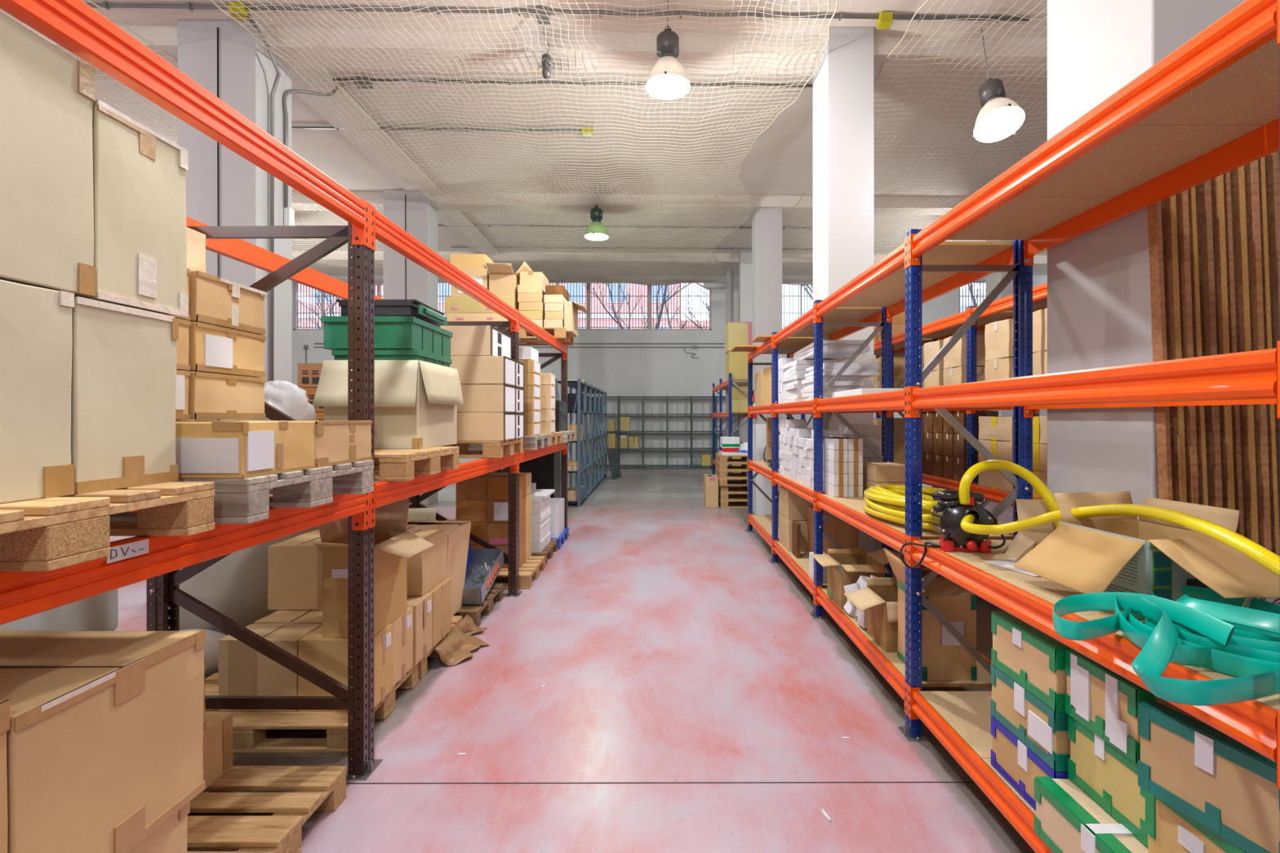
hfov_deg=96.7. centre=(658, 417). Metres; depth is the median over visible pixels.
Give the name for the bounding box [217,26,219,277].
cable
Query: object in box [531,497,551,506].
tray
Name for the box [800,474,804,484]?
carton
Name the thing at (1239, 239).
plank
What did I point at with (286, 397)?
plastic bag
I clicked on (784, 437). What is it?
carton
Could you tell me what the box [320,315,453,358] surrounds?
plastic crate
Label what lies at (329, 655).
carton
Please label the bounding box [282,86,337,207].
conduit pipe
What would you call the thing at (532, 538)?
tray
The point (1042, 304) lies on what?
shelf board
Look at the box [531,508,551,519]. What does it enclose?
tray
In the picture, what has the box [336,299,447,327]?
plastic crate
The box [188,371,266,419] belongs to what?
carton
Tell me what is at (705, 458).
carton
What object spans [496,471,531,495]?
carton
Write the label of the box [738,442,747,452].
plastic bag
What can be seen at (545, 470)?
cabinet
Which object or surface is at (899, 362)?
carton
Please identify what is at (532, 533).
tray
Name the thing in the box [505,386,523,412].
print
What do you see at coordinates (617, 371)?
wall
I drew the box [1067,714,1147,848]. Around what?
carton
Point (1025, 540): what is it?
carton
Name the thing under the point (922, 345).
carton
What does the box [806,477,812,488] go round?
carton
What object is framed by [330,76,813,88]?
conduit pipe
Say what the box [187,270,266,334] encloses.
carton
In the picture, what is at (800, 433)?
carton
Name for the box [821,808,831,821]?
paper scrap
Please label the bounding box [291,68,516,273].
beam
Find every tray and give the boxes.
[462,538,504,604]
[531,488,555,498]
[531,495,550,504]
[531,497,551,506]
[531,498,544,502]
[531,500,550,509]
[531,502,550,511]
[531,505,549,514]
[531,506,550,516]
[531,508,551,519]
[531,511,551,521]
[531,514,550,524]
[531,516,549,527]
[531,518,550,529]
[531,520,550,532]
[531,522,550,534]
[531,524,550,537]
[531,527,550,539]
[531,529,550,542]
[531,532,551,544]
[531,534,551,546]
[531,537,550,549]
[531,539,550,551]
[718,450,747,455]
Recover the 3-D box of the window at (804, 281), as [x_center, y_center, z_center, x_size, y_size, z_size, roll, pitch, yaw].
[6.648,-3.932,19.981,4.939,1.786,0.182,0,0,0]
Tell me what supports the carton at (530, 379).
on the carton at (530, 391)
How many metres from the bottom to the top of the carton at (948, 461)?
0.240 m
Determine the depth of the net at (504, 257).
8.03 m
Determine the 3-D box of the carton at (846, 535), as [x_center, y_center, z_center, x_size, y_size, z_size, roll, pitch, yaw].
[1.780,1.218,5.825,0.370,0.542,0.551,0,0,0]
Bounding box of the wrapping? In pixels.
[433,614,489,666]
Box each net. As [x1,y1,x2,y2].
[0,0,446,284]
[210,0,838,285]
[736,0,1047,285]
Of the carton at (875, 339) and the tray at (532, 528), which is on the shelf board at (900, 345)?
the carton at (875, 339)
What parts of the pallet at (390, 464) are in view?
board, board, board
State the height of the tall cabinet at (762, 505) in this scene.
1.618 m
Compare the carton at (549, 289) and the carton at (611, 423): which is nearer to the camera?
the carton at (549, 289)
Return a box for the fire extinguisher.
[752,390,756,418]
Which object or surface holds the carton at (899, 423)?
on the carton
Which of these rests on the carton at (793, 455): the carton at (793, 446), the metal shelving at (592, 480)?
the carton at (793, 446)
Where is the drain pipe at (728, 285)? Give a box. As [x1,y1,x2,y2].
[703,268,733,473]
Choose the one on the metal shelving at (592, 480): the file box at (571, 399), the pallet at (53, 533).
the file box at (571, 399)
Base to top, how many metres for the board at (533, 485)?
0.718 m
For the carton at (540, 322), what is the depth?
7.62 m
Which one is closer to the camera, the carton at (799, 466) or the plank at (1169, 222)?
the plank at (1169, 222)
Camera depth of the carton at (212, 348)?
2.35 m
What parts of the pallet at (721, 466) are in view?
board, board, board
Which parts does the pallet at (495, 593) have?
board, board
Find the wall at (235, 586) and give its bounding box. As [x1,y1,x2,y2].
[168,494,319,635]
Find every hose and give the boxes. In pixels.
[862,484,944,530]
[959,459,1062,528]
[960,503,1279,577]
[1052,585,1279,706]
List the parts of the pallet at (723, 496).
board, board, board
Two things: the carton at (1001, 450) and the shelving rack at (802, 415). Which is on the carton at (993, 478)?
the carton at (1001, 450)
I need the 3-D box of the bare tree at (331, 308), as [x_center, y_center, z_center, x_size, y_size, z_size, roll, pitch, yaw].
[-16.986,-4.181,30.662,6.206,11.899,5.202,0,0,-11]
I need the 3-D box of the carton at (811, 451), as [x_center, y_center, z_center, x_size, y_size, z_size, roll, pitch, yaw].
[1.532,0.345,5.288,0.200,0.090,0.122,0,0,2]
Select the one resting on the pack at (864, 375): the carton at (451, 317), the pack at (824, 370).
the pack at (824, 370)
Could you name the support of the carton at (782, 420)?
on the carton at (783, 428)
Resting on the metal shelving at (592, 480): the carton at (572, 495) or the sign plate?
the carton at (572, 495)
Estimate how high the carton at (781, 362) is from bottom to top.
0.133 m
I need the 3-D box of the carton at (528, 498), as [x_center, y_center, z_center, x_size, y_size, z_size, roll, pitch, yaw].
[-1.645,1.000,6.463,0.348,0.241,0.280,0,0,0]
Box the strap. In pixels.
[736,449,747,453]
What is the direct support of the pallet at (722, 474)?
on the pallet at (722, 482)
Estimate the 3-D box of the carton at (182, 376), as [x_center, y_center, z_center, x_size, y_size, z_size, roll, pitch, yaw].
[-2.014,-0.086,1.998,0.416,0.188,0.396,0,0,0]
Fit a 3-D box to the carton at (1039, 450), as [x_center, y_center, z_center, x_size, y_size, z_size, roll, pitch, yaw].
[3.286,0.320,4.610,0.460,0.220,0.528,0,0,0]
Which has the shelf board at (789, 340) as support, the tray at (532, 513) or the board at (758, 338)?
the board at (758, 338)
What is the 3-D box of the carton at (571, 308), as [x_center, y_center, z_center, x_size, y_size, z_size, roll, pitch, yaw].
[-1.133,-1.358,7.910,0.263,0.405,0.580,0,0,0]
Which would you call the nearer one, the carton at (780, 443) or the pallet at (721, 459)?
the carton at (780, 443)
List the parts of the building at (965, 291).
pane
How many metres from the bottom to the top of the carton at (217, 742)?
0.258 m
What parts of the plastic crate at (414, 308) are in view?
lid, handle panel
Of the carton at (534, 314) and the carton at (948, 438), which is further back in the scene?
the carton at (534, 314)
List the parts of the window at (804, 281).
pane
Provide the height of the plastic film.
0.012 m
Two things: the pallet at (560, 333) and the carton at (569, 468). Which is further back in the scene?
the carton at (569, 468)
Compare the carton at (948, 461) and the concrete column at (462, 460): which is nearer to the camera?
the carton at (948, 461)
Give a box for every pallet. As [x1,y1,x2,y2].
[0,481,214,571]
[109,459,373,524]
[186,765,346,852]
[204,662,418,753]
[374,446,459,481]
[417,615,462,679]
[440,437,523,457]
[454,583,503,626]
[468,431,562,445]
[468,434,550,449]
[495,327,573,345]
[495,555,545,589]
[531,538,557,565]
[550,528,568,549]
[561,430,575,442]
[715,453,747,462]
[715,460,747,471]
[715,467,747,478]
[715,474,747,485]
[718,484,747,493]
[718,488,747,500]
[718,495,747,507]
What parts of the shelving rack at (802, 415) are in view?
upright post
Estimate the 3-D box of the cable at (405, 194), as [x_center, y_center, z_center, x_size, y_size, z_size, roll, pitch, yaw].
[-5.045,-1.360,11.350,0.024,6.180,0.016,0,0,0]
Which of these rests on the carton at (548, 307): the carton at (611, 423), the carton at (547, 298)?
the carton at (547, 298)
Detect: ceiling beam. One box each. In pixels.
[19,22,1047,78]
[291,191,967,215]
[291,251,1047,267]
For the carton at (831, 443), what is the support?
on the carton at (834, 455)
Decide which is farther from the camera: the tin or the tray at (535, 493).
the tin
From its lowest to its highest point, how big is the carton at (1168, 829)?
0.417 m
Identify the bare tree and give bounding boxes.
[297,288,341,328]
[582,283,693,328]
[683,283,709,328]
[782,284,813,325]
[967,283,985,306]
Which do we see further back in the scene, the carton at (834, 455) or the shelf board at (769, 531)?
the shelf board at (769, 531)
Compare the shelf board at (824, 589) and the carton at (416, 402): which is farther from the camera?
the shelf board at (824, 589)
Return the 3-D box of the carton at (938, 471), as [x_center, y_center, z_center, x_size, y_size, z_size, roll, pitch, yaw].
[3.234,0.530,6.240,0.358,0.239,0.206,0,0,0]
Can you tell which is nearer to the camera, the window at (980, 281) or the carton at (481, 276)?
the carton at (481, 276)
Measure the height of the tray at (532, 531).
0.028 m
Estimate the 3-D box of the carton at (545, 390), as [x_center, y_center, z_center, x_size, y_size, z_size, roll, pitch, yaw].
[-1.388,-0.313,6.910,0.228,0.144,0.300,0,0,0]
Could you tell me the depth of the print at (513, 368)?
5.04 m
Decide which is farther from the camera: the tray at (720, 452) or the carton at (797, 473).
the tray at (720, 452)
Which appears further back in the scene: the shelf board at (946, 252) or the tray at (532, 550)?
the tray at (532, 550)
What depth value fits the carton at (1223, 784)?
1.48 m
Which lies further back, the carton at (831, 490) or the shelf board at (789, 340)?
the shelf board at (789, 340)
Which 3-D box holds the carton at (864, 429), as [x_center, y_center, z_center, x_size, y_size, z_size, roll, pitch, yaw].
[1.870,0.117,5.310,0.261,0.099,0.380,0,0,0]
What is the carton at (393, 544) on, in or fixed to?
on the carton at (329, 655)
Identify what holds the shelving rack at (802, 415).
on the floor
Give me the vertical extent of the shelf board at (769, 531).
0.019 m
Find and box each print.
[302,370,319,383]
[308,395,324,408]
[456,317,493,319]
[492,328,510,358]
[505,358,523,386]
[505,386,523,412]
[505,414,523,439]
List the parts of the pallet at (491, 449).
board, board, board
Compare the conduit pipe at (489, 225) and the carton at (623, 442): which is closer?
the conduit pipe at (489, 225)
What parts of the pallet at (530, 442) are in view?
board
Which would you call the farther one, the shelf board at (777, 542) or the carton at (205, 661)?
the shelf board at (777, 542)
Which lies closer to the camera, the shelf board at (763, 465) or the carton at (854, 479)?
the carton at (854, 479)
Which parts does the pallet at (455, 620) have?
board, board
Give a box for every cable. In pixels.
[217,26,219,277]
[404,194,406,499]
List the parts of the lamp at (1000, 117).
suspension cord, glass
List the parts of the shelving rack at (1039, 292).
upright post, upright post, upright post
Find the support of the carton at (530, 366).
on the carton at (530, 379)
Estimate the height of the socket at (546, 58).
0.549 m
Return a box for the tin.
[620,435,626,438]
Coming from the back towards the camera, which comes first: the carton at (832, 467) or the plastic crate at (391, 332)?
the carton at (832, 467)
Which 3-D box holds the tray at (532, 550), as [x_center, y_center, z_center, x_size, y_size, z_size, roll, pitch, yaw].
[-1.568,1.590,7.060,0.340,0.028,0.600,0,0,0]
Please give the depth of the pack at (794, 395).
6.14 m
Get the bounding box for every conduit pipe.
[84,0,1030,29]
[246,13,280,381]
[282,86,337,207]
[291,126,593,135]
[303,345,307,363]
[314,342,724,344]
[314,345,724,358]
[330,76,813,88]
[438,224,813,229]
[450,246,811,250]
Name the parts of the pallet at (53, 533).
board, board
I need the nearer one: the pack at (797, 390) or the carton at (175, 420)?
the carton at (175, 420)
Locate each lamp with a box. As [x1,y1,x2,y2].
[584,186,608,240]
[645,0,689,99]
[972,29,1025,142]
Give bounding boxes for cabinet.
[505,450,560,497]
[752,424,780,515]
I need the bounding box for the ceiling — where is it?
[0,0,1047,283]
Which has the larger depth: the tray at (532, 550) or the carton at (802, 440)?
the tray at (532, 550)
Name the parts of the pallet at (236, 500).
board, board, board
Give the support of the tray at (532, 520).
on the tray at (532, 522)
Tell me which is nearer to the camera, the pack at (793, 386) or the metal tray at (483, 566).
the metal tray at (483, 566)
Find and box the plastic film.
[821,435,859,437]
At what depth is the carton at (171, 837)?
1.67 m
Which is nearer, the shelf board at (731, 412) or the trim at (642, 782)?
the trim at (642, 782)
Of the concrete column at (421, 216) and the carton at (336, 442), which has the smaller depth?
the carton at (336, 442)
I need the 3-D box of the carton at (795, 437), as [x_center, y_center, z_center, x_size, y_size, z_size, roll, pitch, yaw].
[1.525,0.254,5.928,0.200,0.090,0.122,0,0,1]
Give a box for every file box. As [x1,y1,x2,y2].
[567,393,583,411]
[567,395,582,411]
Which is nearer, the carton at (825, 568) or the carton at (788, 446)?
the carton at (825, 568)
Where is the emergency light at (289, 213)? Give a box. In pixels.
[284,207,295,226]
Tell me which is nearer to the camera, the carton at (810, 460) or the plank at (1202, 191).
the plank at (1202, 191)
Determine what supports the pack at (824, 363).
on the pack at (824, 366)
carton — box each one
[0,11,95,296]
[0,279,74,503]
[0,629,205,852]
[0,699,9,852]
[71,296,178,493]
[74,99,188,317]
[127,801,190,852]
[175,268,190,319]
[175,369,190,419]
[175,419,266,421]
[175,420,315,478]
[176,318,190,369]
[180,321,266,377]
[186,226,205,272]
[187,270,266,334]
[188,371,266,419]
[190,712,232,801]
[203,659,206,730]
[217,623,322,711]
[238,420,372,467]
[254,609,322,623]
[267,529,322,609]
[297,363,323,387]
[297,623,392,711]
[300,387,324,412]
[312,360,464,448]
[312,499,434,638]
[315,412,324,421]
[391,606,413,686]
[406,519,471,617]
[406,529,447,595]
[406,592,432,665]
[408,507,456,520]
[426,577,451,648]
[440,325,511,358]
[444,296,519,313]
[445,312,508,321]
[449,253,493,268]
[449,355,524,387]
[450,268,488,296]
[455,471,500,499]
[455,499,488,522]
[457,384,524,413]
[457,412,524,440]
[470,522,488,545]
[471,545,486,549]
[484,261,533,298]
[487,474,525,499]
[487,497,525,522]
[487,518,525,545]
[493,540,525,568]
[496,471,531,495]
[517,284,545,294]
[517,293,544,303]
[518,302,545,312]
[519,310,544,320]
[519,319,543,327]
[519,346,538,362]
[519,360,541,374]
[520,271,548,288]
[522,385,541,399]
[524,373,541,386]
[524,398,541,410]
[524,410,541,423]
[524,422,541,435]
[524,493,531,517]
[525,514,531,539]
[525,534,531,560]
[533,421,555,433]
[535,408,555,421]
[539,385,555,397]
[540,373,555,386]
[540,396,555,409]
[543,294,567,303]
[543,319,564,327]
[544,302,564,311]
[544,311,564,320]
[545,284,569,301]
[564,301,588,337]
[567,424,582,440]
[567,460,577,466]
[567,465,577,471]
[567,484,586,500]
[608,420,614,431]
[608,433,616,448]
[619,417,630,431]
[619,437,627,448]
[629,436,633,442]
[629,441,638,448]
[634,436,638,442]
[701,453,711,465]
[703,474,718,507]
[720,436,739,448]
[724,321,751,354]
[725,351,747,380]
[727,442,744,466]
[731,386,747,399]
[731,399,747,412]
[755,371,760,406]
[760,365,771,405]
[777,357,792,370]
[777,369,783,382]
[777,381,783,393]
[777,392,782,404]
[778,485,813,519]
[778,513,808,551]
[779,442,782,450]
[780,466,784,475]
[781,419,784,426]
[781,426,785,435]
[781,450,783,459]
[782,435,786,444]
[783,444,786,452]
[783,451,786,460]
[783,459,786,468]
[784,427,787,435]
[785,419,806,427]
[786,444,790,453]
[786,452,789,461]
[786,460,789,469]
[786,468,790,477]
[788,435,792,444]
[789,453,792,462]
[789,461,792,471]
[791,427,810,436]
[791,444,794,453]
[791,471,795,480]
[791,520,800,558]
[792,453,795,462]
[792,462,796,471]
[794,436,797,446]
[794,445,799,455]
[795,428,813,437]
[795,454,799,463]
[795,463,799,472]
[795,471,798,481]
[797,437,811,446]
[798,464,800,473]
[798,473,800,482]
[799,446,802,456]
[800,438,805,447]
[800,456,804,466]
[800,465,804,475]
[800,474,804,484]
[803,448,808,457]
[803,475,807,485]
[804,457,808,466]
[804,466,808,476]
[806,439,810,448]
[806,467,811,478]
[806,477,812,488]
[808,448,810,457]
[808,457,811,467]
[808,506,858,556]
[808,551,826,561]
[808,558,827,570]
[808,564,827,576]
[808,569,827,582]
[809,439,813,449]
[810,448,813,459]
[810,547,899,608]
[811,429,834,439]
[811,458,813,469]
[811,468,813,479]
[821,430,839,437]
[822,437,848,450]
[822,448,848,462]
[822,459,848,473]
[822,470,848,485]
[822,481,848,497]
[838,424,880,435]
[840,434,880,446]
[841,437,862,450]
[843,577,897,652]
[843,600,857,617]
[844,582,860,603]
[846,449,862,462]
[847,473,862,485]
[847,484,862,497]
[848,462,862,473]
[856,575,868,588]
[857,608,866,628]
[861,446,880,457]
[862,457,880,462]
[862,462,905,482]
[862,478,905,494]
[873,330,877,342]
[874,356,905,381]
[874,379,905,388]
[875,417,905,441]
[877,324,905,341]
[879,441,905,464]
[883,548,977,680]
[892,310,919,324]
[919,345,924,369]
[919,411,924,431]
[919,431,928,453]
[919,453,924,473]
[923,453,933,475]
[924,340,943,371]
[924,369,943,387]
[924,411,933,432]
[924,431,933,453]
[933,411,943,432]
[933,432,943,455]
[933,453,943,477]
[942,333,985,368]
[942,365,985,385]
[942,410,955,433]
[942,433,957,456]
[942,455,954,479]
[953,410,998,434]
[953,434,978,457]
[953,457,979,482]
[977,439,1016,462]
[978,416,1016,441]
[978,469,1013,492]
[984,319,1013,360]
[984,357,1013,380]
[991,611,1071,711]
[991,664,1070,771]
[991,715,1068,811]
[1003,498,1056,561]
[1013,491,1279,601]
[1015,309,1047,353]
[1015,351,1045,376]
[1015,416,1047,444]
[1015,443,1047,471]
[1015,470,1047,498]
[1034,776,1148,852]
[1044,307,1047,350]
[1044,351,1047,373]
[1065,648,1164,764]
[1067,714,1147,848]
[1137,700,1279,852]
[1145,790,1246,852]
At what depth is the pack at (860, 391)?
4.22 m
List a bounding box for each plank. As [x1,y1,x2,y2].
[1146,200,1173,500]
[1160,195,1186,502]
[1175,189,1198,504]
[1187,186,1208,506]
[1195,179,1222,507]
[1210,174,1235,510]
[1222,171,1244,536]
[1230,165,1258,544]
[1244,159,1271,551]
[1257,156,1279,556]
[1264,151,1279,537]
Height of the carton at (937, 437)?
0.239 m
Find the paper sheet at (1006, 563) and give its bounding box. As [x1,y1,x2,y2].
[984,558,1038,577]
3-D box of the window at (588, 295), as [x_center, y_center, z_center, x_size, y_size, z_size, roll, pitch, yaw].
[-1.377,-3.932,19.981,6.439,1.786,0.182,0,0,0]
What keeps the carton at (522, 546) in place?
on the pallet at (530, 570)
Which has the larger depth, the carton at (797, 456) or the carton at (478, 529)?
the carton at (478, 529)
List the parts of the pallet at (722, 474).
board, board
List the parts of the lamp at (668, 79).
glass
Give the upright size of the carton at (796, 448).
0.090 m
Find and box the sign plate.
[1241,597,1279,608]
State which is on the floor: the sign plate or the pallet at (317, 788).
the pallet at (317, 788)
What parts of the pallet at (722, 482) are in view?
board, board, board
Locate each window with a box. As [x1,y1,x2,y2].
[293,279,451,330]
[549,279,711,330]
[782,279,813,328]
[959,279,985,312]
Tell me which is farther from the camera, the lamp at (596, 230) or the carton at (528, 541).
the lamp at (596, 230)
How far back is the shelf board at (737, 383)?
13.86 m
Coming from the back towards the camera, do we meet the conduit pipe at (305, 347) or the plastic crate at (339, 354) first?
the conduit pipe at (305, 347)
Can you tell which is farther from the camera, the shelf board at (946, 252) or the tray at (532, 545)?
the tray at (532, 545)
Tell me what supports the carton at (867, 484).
on the shelf board at (843, 500)
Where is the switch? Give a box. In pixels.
[962,497,973,506]
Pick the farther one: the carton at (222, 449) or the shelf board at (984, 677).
the shelf board at (984, 677)
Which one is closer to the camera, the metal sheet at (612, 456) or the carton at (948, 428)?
the carton at (948, 428)
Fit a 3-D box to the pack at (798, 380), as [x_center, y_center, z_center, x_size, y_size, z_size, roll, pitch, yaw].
[1.656,-0.378,6.285,0.420,0.048,0.650,0,0,-1]
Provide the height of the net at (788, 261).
0.669 m
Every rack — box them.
[0,0,569,780]
[712,373,747,479]
[745,0,1279,852]
[800,413,813,426]
[873,282,1047,599]
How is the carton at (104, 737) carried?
on the carton at (171, 837)
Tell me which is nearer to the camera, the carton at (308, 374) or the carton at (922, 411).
the carton at (308, 374)
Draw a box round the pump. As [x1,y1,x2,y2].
[899,489,1005,568]
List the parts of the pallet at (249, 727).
board, board, board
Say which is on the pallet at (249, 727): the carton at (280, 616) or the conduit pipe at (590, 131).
the carton at (280, 616)
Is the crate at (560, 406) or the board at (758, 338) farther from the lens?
the crate at (560, 406)
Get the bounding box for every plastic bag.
[235,380,316,420]
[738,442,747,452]
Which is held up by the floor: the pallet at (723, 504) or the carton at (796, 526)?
the pallet at (723, 504)
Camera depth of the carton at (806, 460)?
5.52 m
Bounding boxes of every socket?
[537,22,555,79]
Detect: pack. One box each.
[782,360,836,369]
[782,368,808,377]
[782,373,805,382]
[782,378,804,386]
[782,383,804,391]
[782,388,800,395]
[782,393,803,399]
[782,398,803,403]
[783,364,813,373]
[792,344,869,359]
[794,340,865,355]
[794,347,870,362]
[800,386,861,393]
[801,376,861,384]
[801,391,839,397]
[803,395,831,400]
[804,368,878,377]
[804,381,862,388]
[805,362,879,371]
[805,372,879,378]
[808,365,879,373]
[831,388,904,397]
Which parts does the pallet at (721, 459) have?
board, board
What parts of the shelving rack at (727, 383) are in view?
upright post, upright post, upright post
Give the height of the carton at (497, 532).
0.241 m
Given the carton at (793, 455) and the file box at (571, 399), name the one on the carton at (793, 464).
the carton at (793, 455)
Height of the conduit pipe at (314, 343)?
0.045 m
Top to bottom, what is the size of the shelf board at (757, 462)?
0.019 m
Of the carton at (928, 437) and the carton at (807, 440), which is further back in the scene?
the carton at (928, 437)
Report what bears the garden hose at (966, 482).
attached to the pump
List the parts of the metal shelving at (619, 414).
upright post, shelf, shelf, upright post, upright post, shelf, shelf, shelf, upright post, shelf, shelf, shelf, upright post, shelf, shelf, shelf, upright post, shelf, shelf, shelf, upright post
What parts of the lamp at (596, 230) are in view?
glass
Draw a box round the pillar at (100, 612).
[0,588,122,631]
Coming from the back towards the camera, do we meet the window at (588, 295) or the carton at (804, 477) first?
the window at (588, 295)
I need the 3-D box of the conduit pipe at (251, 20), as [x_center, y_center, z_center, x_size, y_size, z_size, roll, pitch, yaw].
[-4.490,-1.864,6.501,0.183,5.227,0.442,0,0,0]
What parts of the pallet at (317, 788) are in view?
board, board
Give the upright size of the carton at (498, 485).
0.241 m
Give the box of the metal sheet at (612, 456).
[606,450,621,479]
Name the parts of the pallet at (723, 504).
board, board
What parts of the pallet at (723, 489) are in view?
board, board, board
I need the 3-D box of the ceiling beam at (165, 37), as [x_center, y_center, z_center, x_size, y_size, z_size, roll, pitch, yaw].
[-0.004,-4.435,6.930,28.000,0.230,0.420,0,0,-1]
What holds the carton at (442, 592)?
on the pallet at (455, 620)
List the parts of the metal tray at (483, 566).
plate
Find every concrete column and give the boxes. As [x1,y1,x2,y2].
[177,19,291,420]
[383,189,438,504]
[460,457,481,463]
[737,251,751,479]
[751,208,782,424]
[813,26,873,554]
[985,240,1016,503]
[1047,0,1244,519]
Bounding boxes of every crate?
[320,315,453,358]
[331,349,452,367]
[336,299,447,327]
[555,400,566,431]
[721,448,738,452]
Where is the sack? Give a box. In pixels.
[179,628,226,679]
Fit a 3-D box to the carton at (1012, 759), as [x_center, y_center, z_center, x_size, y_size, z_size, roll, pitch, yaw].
[1.628,1.381,2.243,0.410,0.217,0.398,0,0,0]
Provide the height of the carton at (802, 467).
0.090 m
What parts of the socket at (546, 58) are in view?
stem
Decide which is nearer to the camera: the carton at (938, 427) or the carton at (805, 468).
the carton at (805, 468)
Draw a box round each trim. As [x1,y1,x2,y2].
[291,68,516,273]
[346,782,974,784]
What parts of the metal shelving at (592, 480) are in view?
upright post, upright post, shelf, upright post, shelf, shelf, shelf, upright post, shelf, upright post, shelf, shelf, upright post, shelf, shelf, upright post, shelf, upright post, shelf, shelf, shelf, shelf, upright post, shelf, upright post, upright post, upright post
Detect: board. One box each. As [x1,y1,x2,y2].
[531,483,535,488]
[730,345,759,351]
[731,379,747,384]
[731,412,747,413]
[751,335,771,342]
[751,461,779,464]
[751,515,778,521]
[757,521,778,530]
[759,464,780,467]
[761,349,795,354]
[765,529,778,541]
[769,344,808,349]
[776,541,808,553]
[777,337,813,344]
[787,553,808,567]
[788,478,803,484]
[789,329,839,337]
[800,567,827,586]
[801,320,859,329]
[820,587,846,611]
[821,493,865,504]
[822,306,881,319]
[838,291,905,306]
[842,611,875,642]
[843,504,876,517]
[863,271,957,291]
[871,517,1013,539]
[871,641,991,687]
[873,338,932,355]
[895,241,1013,271]
[918,539,1012,570]
[918,691,992,759]
[919,311,1016,338]
[946,196,1115,239]
[982,569,1122,620]
[982,758,1035,815]
[1006,297,1047,311]
[1017,124,1264,196]
[1087,619,1279,710]
[1133,36,1279,124]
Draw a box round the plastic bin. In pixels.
[549,497,564,537]
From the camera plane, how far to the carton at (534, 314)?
7.62 m
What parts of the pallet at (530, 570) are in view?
board, board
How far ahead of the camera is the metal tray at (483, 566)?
5.27 m
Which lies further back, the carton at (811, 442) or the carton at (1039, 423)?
the carton at (811, 442)
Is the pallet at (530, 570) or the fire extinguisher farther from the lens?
the fire extinguisher
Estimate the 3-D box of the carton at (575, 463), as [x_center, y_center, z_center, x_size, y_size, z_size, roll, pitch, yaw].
[-1.760,0.929,11.475,0.282,0.079,0.450,0,0,0]
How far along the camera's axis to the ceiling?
8.79 m
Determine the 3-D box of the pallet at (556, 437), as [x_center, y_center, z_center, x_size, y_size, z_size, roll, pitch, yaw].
[-1.870,0.267,7.100,1.200,0.144,0.800,0,0,0]
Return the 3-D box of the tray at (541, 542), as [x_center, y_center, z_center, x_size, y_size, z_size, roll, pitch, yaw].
[-1.563,1.500,7.060,0.340,0.028,0.600,0,0,0]
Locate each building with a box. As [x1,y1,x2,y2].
[297,283,709,328]
[960,288,985,312]
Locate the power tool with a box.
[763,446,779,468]
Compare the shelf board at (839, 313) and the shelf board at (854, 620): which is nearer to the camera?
the shelf board at (854, 620)
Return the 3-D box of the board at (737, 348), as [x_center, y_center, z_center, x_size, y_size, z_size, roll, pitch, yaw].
[1.515,-0.998,8.250,0.870,0.019,0.600,0,0,0]
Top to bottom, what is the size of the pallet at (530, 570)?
0.144 m
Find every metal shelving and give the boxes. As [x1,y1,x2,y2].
[555,378,606,506]
[593,395,737,468]
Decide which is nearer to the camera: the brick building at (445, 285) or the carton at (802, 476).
the carton at (802, 476)
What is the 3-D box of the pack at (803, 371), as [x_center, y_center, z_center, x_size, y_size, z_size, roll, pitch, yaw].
[1.652,-0.477,6.280,0.420,0.048,0.650,0,0,0]
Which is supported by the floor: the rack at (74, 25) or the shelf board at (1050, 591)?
the rack at (74, 25)
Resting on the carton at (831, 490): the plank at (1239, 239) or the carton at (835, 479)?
the carton at (835, 479)
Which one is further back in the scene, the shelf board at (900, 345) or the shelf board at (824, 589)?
the shelf board at (900, 345)
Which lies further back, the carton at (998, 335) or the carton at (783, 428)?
the carton at (783, 428)
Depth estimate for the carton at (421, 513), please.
5.53 m
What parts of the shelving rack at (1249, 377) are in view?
upright post, upright post, foot plate, foot plate, upright post, upright post, foot plate, upright post, upright post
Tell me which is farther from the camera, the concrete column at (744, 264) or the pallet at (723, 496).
the concrete column at (744, 264)
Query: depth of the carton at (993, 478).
5.17 m
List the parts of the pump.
power cord, drain knob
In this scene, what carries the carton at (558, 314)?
on the carton at (547, 322)
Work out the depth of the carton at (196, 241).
2.39 m
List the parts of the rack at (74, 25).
upright post, upright post, foot plate, upright post, upright post, foot plate, upright post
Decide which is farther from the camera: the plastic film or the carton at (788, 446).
the carton at (788, 446)
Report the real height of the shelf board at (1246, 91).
0.019 m
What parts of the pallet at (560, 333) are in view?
board, board, board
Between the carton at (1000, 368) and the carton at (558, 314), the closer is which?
the carton at (1000, 368)
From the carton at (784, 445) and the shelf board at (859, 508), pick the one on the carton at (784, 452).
the carton at (784, 445)
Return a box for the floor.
[110,467,1035,852]
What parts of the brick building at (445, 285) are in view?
pane, pane, pane, pane, pane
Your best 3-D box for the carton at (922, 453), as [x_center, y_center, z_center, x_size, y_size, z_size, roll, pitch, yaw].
[3.234,0.530,6.680,0.357,0.239,0.211,0,0,0]
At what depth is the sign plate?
1.84 m
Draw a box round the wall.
[291,275,1047,467]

